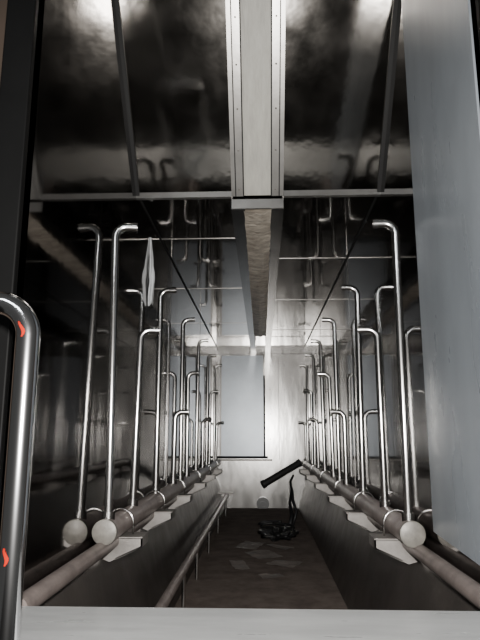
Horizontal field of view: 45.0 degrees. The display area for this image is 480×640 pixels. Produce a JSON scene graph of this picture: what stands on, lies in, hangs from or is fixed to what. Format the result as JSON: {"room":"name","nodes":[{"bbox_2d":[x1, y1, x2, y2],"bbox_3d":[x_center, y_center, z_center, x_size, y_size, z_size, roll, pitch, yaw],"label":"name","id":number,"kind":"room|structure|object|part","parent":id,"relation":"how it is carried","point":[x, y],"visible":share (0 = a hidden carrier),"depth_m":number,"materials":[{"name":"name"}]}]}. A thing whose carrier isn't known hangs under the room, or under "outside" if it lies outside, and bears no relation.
{"room":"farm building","nodes":[
{"label":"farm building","id":0,"kind":"room"},
{"bbox_2d":[0,0,7,81],"bbox_3d":[-1.521,-0.384,1.537,1.852,3.850,0.050,0,-11,2],"label":"wall","id":1,"kind":"structure","parent":0,"point":[3,3],"depth_m":1.56,"materials":[{"name":"brown paint"}]},
{"bbox_2d":[0,0,44,531],"bbox_3d":[-0.560,-0.281,1.414,0.075,3.500,0.060,0,-11,2],"label":"trim","id":2,"kind":"structure","parent":1,"relation":"attached to","point":[16,84],"depth_m":1.41,"materials":[{"name":"metal"}]},
{"bbox_2d":[0,0,215,604],"bbox_3d":[-0.427,-0.063,4.365,0.030,2.680,5.900,0,-11,2],"label":"wall","id":3,"kind":"structure","parent":0,"point":[82,185],"depth_m":1.91,"materials":[{"name":"silver metal"}]},
{"bbox_2d":[22,223,223,605],"bbox_3d":[-0.346,0.641,4.115,0.148,1.223,5.610,0,-11,2],"label":"pipes","id":4,"kind":"object","parent":3,"relation":"attached to","point":[116,536],"visible":1,"depth_m":2.41,"materials":[{"name":"metal"}]},
{"bbox_3d":[-0.380,1.169,3.986,0.048,0.048,5.560,0,-11,2],"label":"support rail","id":5,"kind":"part","parent":4,"relation":"part of","materials":[{"name":"metal"}]},
{"bbox_3d":[-0.416,0.825,2.112,0.142,0.084,0.110,0,-11,2],"label":"bracket plate","id":6,"kind":"part","parent":4,"relation":"part of","materials":[{"name":"metal"}]},
{"bbox_3d":[-0.390,0.959,2.789,0.142,0.084,0.110,0,-11,2],"label":"bracket plate","id":7,"kind":"part","parent":4,"relation":"part of","materials":[{"name":"metal"}]},
{"bbox_3d":[-0.361,1.105,3.524,0.142,0.084,0.110,0,-11,2],"label":"bracket plate","id":8,"kind":"part","parent":4,"relation":"part of","materials":[{"name":"metal"}]},
{"bbox_3d":[-0.327,1.279,4.406,0.142,0.084,0.110,0,-11,2],"label":"bracket plate","id":9,"kind":"part","parent":4,"relation":"part of","materials":[{"name":"metal"}]},
{"bbox_3d":[-0.293,1.454,5.288,0.142,0.084,0.110,0,-11,2],"label":"bracket plate","id":10,"kind":"part","parent":4,"relation":"part of","materials":[{"name":"metal"}]},
{"bbox_3d":[-0.259,1.629,6.171,0.142,0.084,0.110,0,-11,2],"label":"bracket plate","id":11,"kind":"part","parent":4,"relation":"part of","materials":[{"name":"metal"}]},
{"bbox_2d":[115,0,139,195],"bbox_3d":[-0.490,-1.298,2.287,0.016,1.287,1.058,0,-11,2],"label":"trim","id":12,"kind":"structure","parent":3,"relation":"attached to","point":[117,6],"depth_m":2.46,"materials":[{"name":"black metal"}]},
{"bbox_2d":[40,476,224,607],"bbox_3d":[-0.365,1.458,4.061,0.154,0.423,5.900,0,-11,2],"label":"ledge","id":13,"kind":"object","parent":3,"relation":"attached to","point":[140,577],"visible":0.44,"depth_m":2.66,"materials":[{"name":"concrete"}]},
{"bbox_2d":[148,237,154,307],"bbox_3d":[-0.448,-0.245,2.964,0.032,0.368,0.076,0,-11,2],"label":"plastic bag","id":14,"kind":"object","parent":3,"relation":"hanging from","point":[151,260],"visible":1,"depth_m":2.94,"materials":[{"name":"white plastic"}]},
{"bbox_2d":[166,263,355,487],"bbox_3d":[0.153,0.531,4.406,1.117,1.530,1.755,0,-11,2],"label":"trim","id":15,"kind":"structure","parent":3,"relation":"attached to","point":[171,263],"depth_m":3.58,"materials":[{"name":"silver metal"}]},
{"bbox_2d":[119,0,230,192],"bbox_3d":[-0.268,-1.307,2.292,0.458,1.294,1.066,0,-11,2],"label":"panel","id":16,"kind":"object","parent":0,"point":[175,50],"visible":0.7,"depth_m":2.46,"materials":[{"name":"black glass"}]},
{"bbox_2d":[142,195,374,345],"bbox_3d":[0.169,-0.152,4.971,1.177,0.030,4.700,0,-11,2],"label":"ceiling","id":17,"kind":"structure","parent":0,"point":[317,227],"depth_m":3.63,"materials":[{"name":"silver metal"}]},
{"bbox_2d":[162,238,340,329],"bbox_3d":[0.161,-0.179,4.750,1.117,0.003,2.954,0,-11,2],"label":"trim","id":18,"kind":"structure","parent":17,"relation":"attached to","point":[209,238],"depth_m":3.68,"materials":[{"name":"silver metal"}]},
{"bbox_2d":[225,0,285,352],"bbox_3d":[0.149,-0.807,4.558,0.240,1.381,5.767,0,-11,2],"label":"ceiling beam","id":19,"kind":"structure","parent":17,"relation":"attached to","point":[255,29],"depth_m":2.54,"materials":[{"name":"metal"}]},
{"bbox_2d":[225,0,285,196],"bbox_3d":[0.060,-1.302,2.266,0.236,1.301,1.074,0,-11,2],"label":"hood","id":20,"kind":"object","parent":19,"relation":"attached to","point":[255,29],"depth_m":2.44,"materials":[{"name":"silver metal"}]},
{"bbox_3d":[0.080,-0.529,2.646,0.236,0.045,0.012,0,-11,2],"label":"plate","id":21,"kind":"part","parent":19,"relation":"part of","materials":[{"name":"metal"}]},
{"bbox_2d":[136,189,380,199],"bbox_3d":[0.080,-0.578,2.662,1.117,0.032,0.024,0,-11,2],"label":"ceiling beam","id":22,"kind":"object","parent":17,"relation":"attached to","point":[342,192],"visible":0.86,"depth_m":2.65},
{"bbox_2d":[140,197,376,345],"bbox_3d":[0.170,-0.133,4.978,1.117,0.006,4.680,0,-11,2],"label":"trim","id":23,"kind":"structure","parent":17,"relation":"attached to","point":[375,197],"depth_m":3.61,"materials":[{"name":"black metal"}]},
{"bbox_2d":[174,508,347,609],"bbox_3d":[0.146,1.677,3.998,0.910,0.030,5.900,0,-11,2],"label":"floor","id":24,"kind":"structure","parent":0,"point":[310,584],"depth_m":3.61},
{"bbox_2d":[154,492,233,607],"bbox_3d":[-0.250,1.572,4.126,0.170,0.222,4.880,0,-11,2],"label":"rail","id":25,"kind":"object","parent":24,"relation":"on","point":[164,601],"visible":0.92,"depth_m":3.09,"materials":[{"name":"metal"}]},
{"bbox_3d":[-0.282,1.346,2.907,0.020,0.192,0.019,0,-11,2],"label":"leg","id":26,"kind":"part","parent":25,"relation":"part of","materials":[{"name":"grey metal"}]},
{"bbox_3d":[-0.260,1.463,3.495,0.020,0.192,0.019,0,-11,2],"label":"leg","id":27,"kind":"part","parent":25,"relation":"part of","materials":[{"name":"grey metal"}]},
{"bbox_3d":[-0.229,1.618,4.279,0.020,0.192,0.019,0,-11,2],"label":"leg","id":28,"kind":"part","parent":25,"relation":"part of","materials":[{"name":"silver metal"}]},
{"bbox_3d":[-0.195,1.793,5.161,0.020,0.192,0.019,0,-11,2],"label":"leg","id":29,"kind":"part","parent":25,"relation":"part of","materials":[{"name":"silver metal"}]},
{"bbox_3d":[-0.154,2.006,6.240,0.020,0.192,0.019,0,-11,2],"label":"leg","id":30,"kind":"part","parent":25,"relation":"part of","materials":[{"name":"silver metal"}]},
{"bbox_2d":[229,560,249,569],"bbox_3d":[-0.005,1.626,3.861,0.100,0.011,0.280,2,-11,-9],"label":"sheet","id":31,"kind":"object","parent":24,"relation":"on","point":[240,564],"visible":1,"depth_m":3.87,"materials":[{"name":"white paper"}]},
{"bbox_2d":[236,541,263,548],"bbox_3d":[0.082,1.762,4.545,0.180,0.011,0.280,-4,-12,19],"label":"sheet","id":32,"kind":"object","parent":24,"relation":"on","point":[246,544],"visible":1,"depth_m":4.54,"materials":[{"name":"white paper"}]},
{"bbox_2d":[245,550,282,558],"bbox_3d":[0.169,1.693,4.198,0.200,0.011,0.260,4,-12,-20],"label":"sheet","id":33,"kind":"object","parent":24,"relation":"on","point":[259,554],"visible":1,"depth_m":4.19,"materials":[{"name":"white paper"}]},
{"bbox_2d":[258,573,284,578],"bbox_3d":[0.194,1.568,3.559,0.140,0.008,0.100,3,-12,-15],"label":"sheet","id":34,"kind":"object","parent":24,"relation":"on","point":[264,575],"visible":1,"depth_m":3.55,"materials":[{"name":"white paper"}]},
{"bbox_2d":[258,475,298,541],"bbox_3d":[0.347,1.685,5.306,0.392,0.457,1.127,0,-11,2],"label":"hose","id":35,"kind":"object","parent":24,"relation":"on","point":[275,533],"visible":1,"depth_m":5.13,"materials":[{"name":"black rubber"}]},
{"bbox_2d":[268,544,293,549],"bbox_3d":[0.300,1.750,4.488,0.100,0.012,0.240,11,-15,-43],"label":"sheet","id":36,"kind":"object","parent":24,"relation":"on","point":[272,545],"visible":1,"depth_m":4.47,"materials":[{"name":"white paper"}]},
{"bbox_2d":[266,560,301,567],"bbox_3d":[0.297,1.634,3.898,0.200,0.010,0.160,-6,-13,29],"label":"sheet","id":37,"kind":"object","parent":24,"relation":"on","point":[291,564],"visible":1,"depth_m":3.90,"materials":[{"name":"white paper"}]},
{"bbox_2d":[216,345,305,507],"bbox_3d":[0.259,1.279,7.097,1.177,1.993,0.030,0,-11,2],"label":"wall","id":38,"kind":"structure","parent":0,"point":[243,478],"depth_m":7.05,"materials":[{"name":"white paint"}]},
{"bbox_2d":[219,356,221,455],"bbox_3d":[-0.238,1.055,7.130,0.020,1.240,0.030,0,-11,2],"label":"frame","id":39,"kind":"object","parent":38,"relation":"attached to","point":[220,356],"visible":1,"depth_m":7.14,"materials":[{"name":"metal"}]},
{"bbox_2d":[217,456,267,458],"bbox_3d":[0.025,1.657,6.998,0.625,0.028,0.035,0,-11,2],"label":"frame","id":40,"kind":"object","parent":38,"relation":"attached to","point":[218,457],"visible":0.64,"depth_m":6.98,"materials":[{"name":"black metal"}]},
{"bbox_2d":[221,356,263,455],"bbox_3d":[0.030,1.050,7.130,0.515,1.230,0.012,0,-11,2],"label":"door","id":41,"kind":"structure","parent":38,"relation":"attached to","point":[242,430],"depth_m":7.12,"materials":[{"name":"metal"}]},
{"bbox_2d":[220,459,271,460],"bbox_3d":[0.049,1.682,6.969,0.675,0.018,0.080,0,-11,2],"label":"shelf","id":42,"kind":"object","parent":38,"relation":"attached to","point":[220,459],"visible":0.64,"depth_m":6.93,"materials":[{"name":"metal"}]},
{"bbox_2d":[218,353,303,459],"bbox_3d":[0.258,1.029,7.128,1.077,1.350,0.012,0,-11,2],"label":"trim","id":43,"kind":"structure","parent":38,"relation":"attached to","point":[290,353],"depth_m":7.20,"materials":[{"name":"silver metal"}]},
{"bbox_2d":[257,497,268,508],"bbox_3d":[0.272,2.176,6.872,0.150,0.150,0.059,0,-11,2],"label":"outlet","id":44,"kind":"object","parent":38,"relation":"attached to","point":[262,502],"visible":0.91,"depth_m":6.85,"materials":[{"name":"grey metal"}]},
{"bbox_2d":[263,375,265,457],"bbox_3d":[0.298,1.173,7.083,0.022,0.990,0.035,0,-11,2],"label":"frame","id":45,"kind":"object","parent":38,"relation":"attached to","point":[263,375],"visible":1,"depth_m":7.08,"materials":[{"name":"black metal"}]},
{"bbox_2d":[260,459,301,488],"bbox_3d":[0.483,1.785,6.743,0.515,0.326,0.094,3,-12,-16],"label":"drain pipe","id":46,"kind":"object","parent":38,"relation":"attached to","point":[297,463],"visible":0.92,"depth_m":6.71,"materials":[{"name":"grey metal"}]},
{"bbox_2d":[283,0,393,189],"bbox_3d":[0.390,-1.311,2.267,0.458,1.294,1.066,0,-11,2],"label":"panel","id":47,"kind":"object","parent":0,"point":[337,51],"visible":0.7,"depth_m":2.44,"materials":[{"name":"black glass"}]},
{"bbox_2d":[305,0,479,583],"bbox_3d":[0.720,-0.072,4.322,0.030,2.680,5.900,0,-11,2],"label":"wall","id":48,"kind":"structure","parent":0,"point":[369,263],"depth_m":2.47,"materials":[{"name":"silver metal"}]},
{"bbox_2d":[20,606,479,639],"bbox_3d":[0.051,0.654,1.083,1.197,0.138,0.280,0,-11,2],"label":"sill","id":49,"kind":"structure","parent":48,"relation":"attached to","point":[37,622],"depth_m":1.13,"materials":[{"name":"metal"}]},
{"bbox_2d":[0,291,39,639],"bbox_3d":[-0.535,0.440,0.938,0.370,1.000,0.042,0,-11,2],"label":"handrail","id":50,"kind":"object","parent":49,"relation":"attached to","point":[15,508],"visible":1,"depth_m":0.96,"materials":[{"name":"silver metal"}]},
{"bbox_2d":[377,0,397,191],"bbox_3d":[0.610,-1.306,2.246,0.016,1.287,1.058,0,-11,2],"label":"trim","id":51,"kind":"structure","parent":48,"relation":"attached to","point":[395,4],"depth_m":2.43,"materials":[{"name":"black metal"}]},
{"bbox_2d":[298,219,479,608],"bbox_3d":[0.622,0.634,4.079,0.152,1.223,5.610,0,-11,2],"label":"pipes","id":52,"kind":"object","parent":48,"relation":"attached to","point":[402,538],"visible":1,"depth_m":2.39,"materials":[{"name":"metal"}]},
{"bbox_3d":[0.706,1.621,6.135,0.152,0.084,0.110,0,-11,2],"label":"bracket plate","id":53,"kind":"part","parent":52,"relation":"part of","materials":[{"name":"metal"}]},
{"bbox_3d":[0.672,1.447,5.253,0.152,0.084,0.110,0,-11,2],"label":"bracket plate","id":54,"kind":"part","parent":52,"relation":"part of","materials":[{"name":"metal"}]},
{"bbox_3d":[0.638,1.272,4.370,0.152,0.084,0.110,0,-11,2],"label":"bracket plate","id":55,"kind":"part","parent":52,"relation":"part of","materials":[{"name":"metal"}]},
{"bbox_3d":[0.604,1.097,3.488,0.152,0.084,0.110,0,-11,2],"label":"bracket plate","id":56,"kind":"part","parent":52,"relation":"part of","materials":[{"name":"metal"}]},
{"bbox_3d":[0.575,0.952,2.753,0.152,0.084,0.110,0,-11,2],"label":"bracket plate","id":57,"kind":"part","parent":52,"relation":"part of","materials":[{"name":"metal"}]},
{"bbox_3d":[0.663,1.161,3.947,0.048,0.048,5.560,0,-11,2],"label":"support rail","id":58,"kind":"part","parent":52,"relation":"part of","materials":[{"name":"metal"}]},
{"bbox_3d":[0.549,0.818,2.076,0.152,0.084,0.110,0,-11,2],"label":"bracket plate","id":59,"kind":"part","parent":52,"relation":"part of","materials":[{"name":"metal"}]},
{"bbox_2d":[299,479,479,610],"bbox_3d":[0.658,1.450,4.023,0.154,0.423,5.900,0,-11,2],"label":"ledge","id":60,"kind":"object","parent":48,"relation":"attached to","point":[365,577],"visible":0.67,"depth_m":2.74,"materials":[{"name":"concrete"}]},
{"bbox_2d":[401,0,479,564],"bbox_3d":[0.603,-0.603,1.769,0.006,2.530,0.620,0,-11,2],"label":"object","id":61,"kind":"object","parent":48,"relation":"attached to","point":[440,64],"visible":1,"depth_m":1.66,"materials":[{"name":"grey metal"}]},
{"bbox_3d":[1.598,-0.407,1.421,1.906,3.850,0.050,0,-11,2],"label":"wall","id":62,"kind":"structure","parent":0,"visible":0},
{"bbox_2d":[470,0,479,105],"bbox_3d":[0.619,-0.287,1.380,0.050,3.500,0.080,0,-11,2],"label":"trim","id":63,"kind":"structure","parent":62,"relation":"attached to","point":[477,2],"depth_m":1.45,"materials":[{"name":"metal"}]}
]}

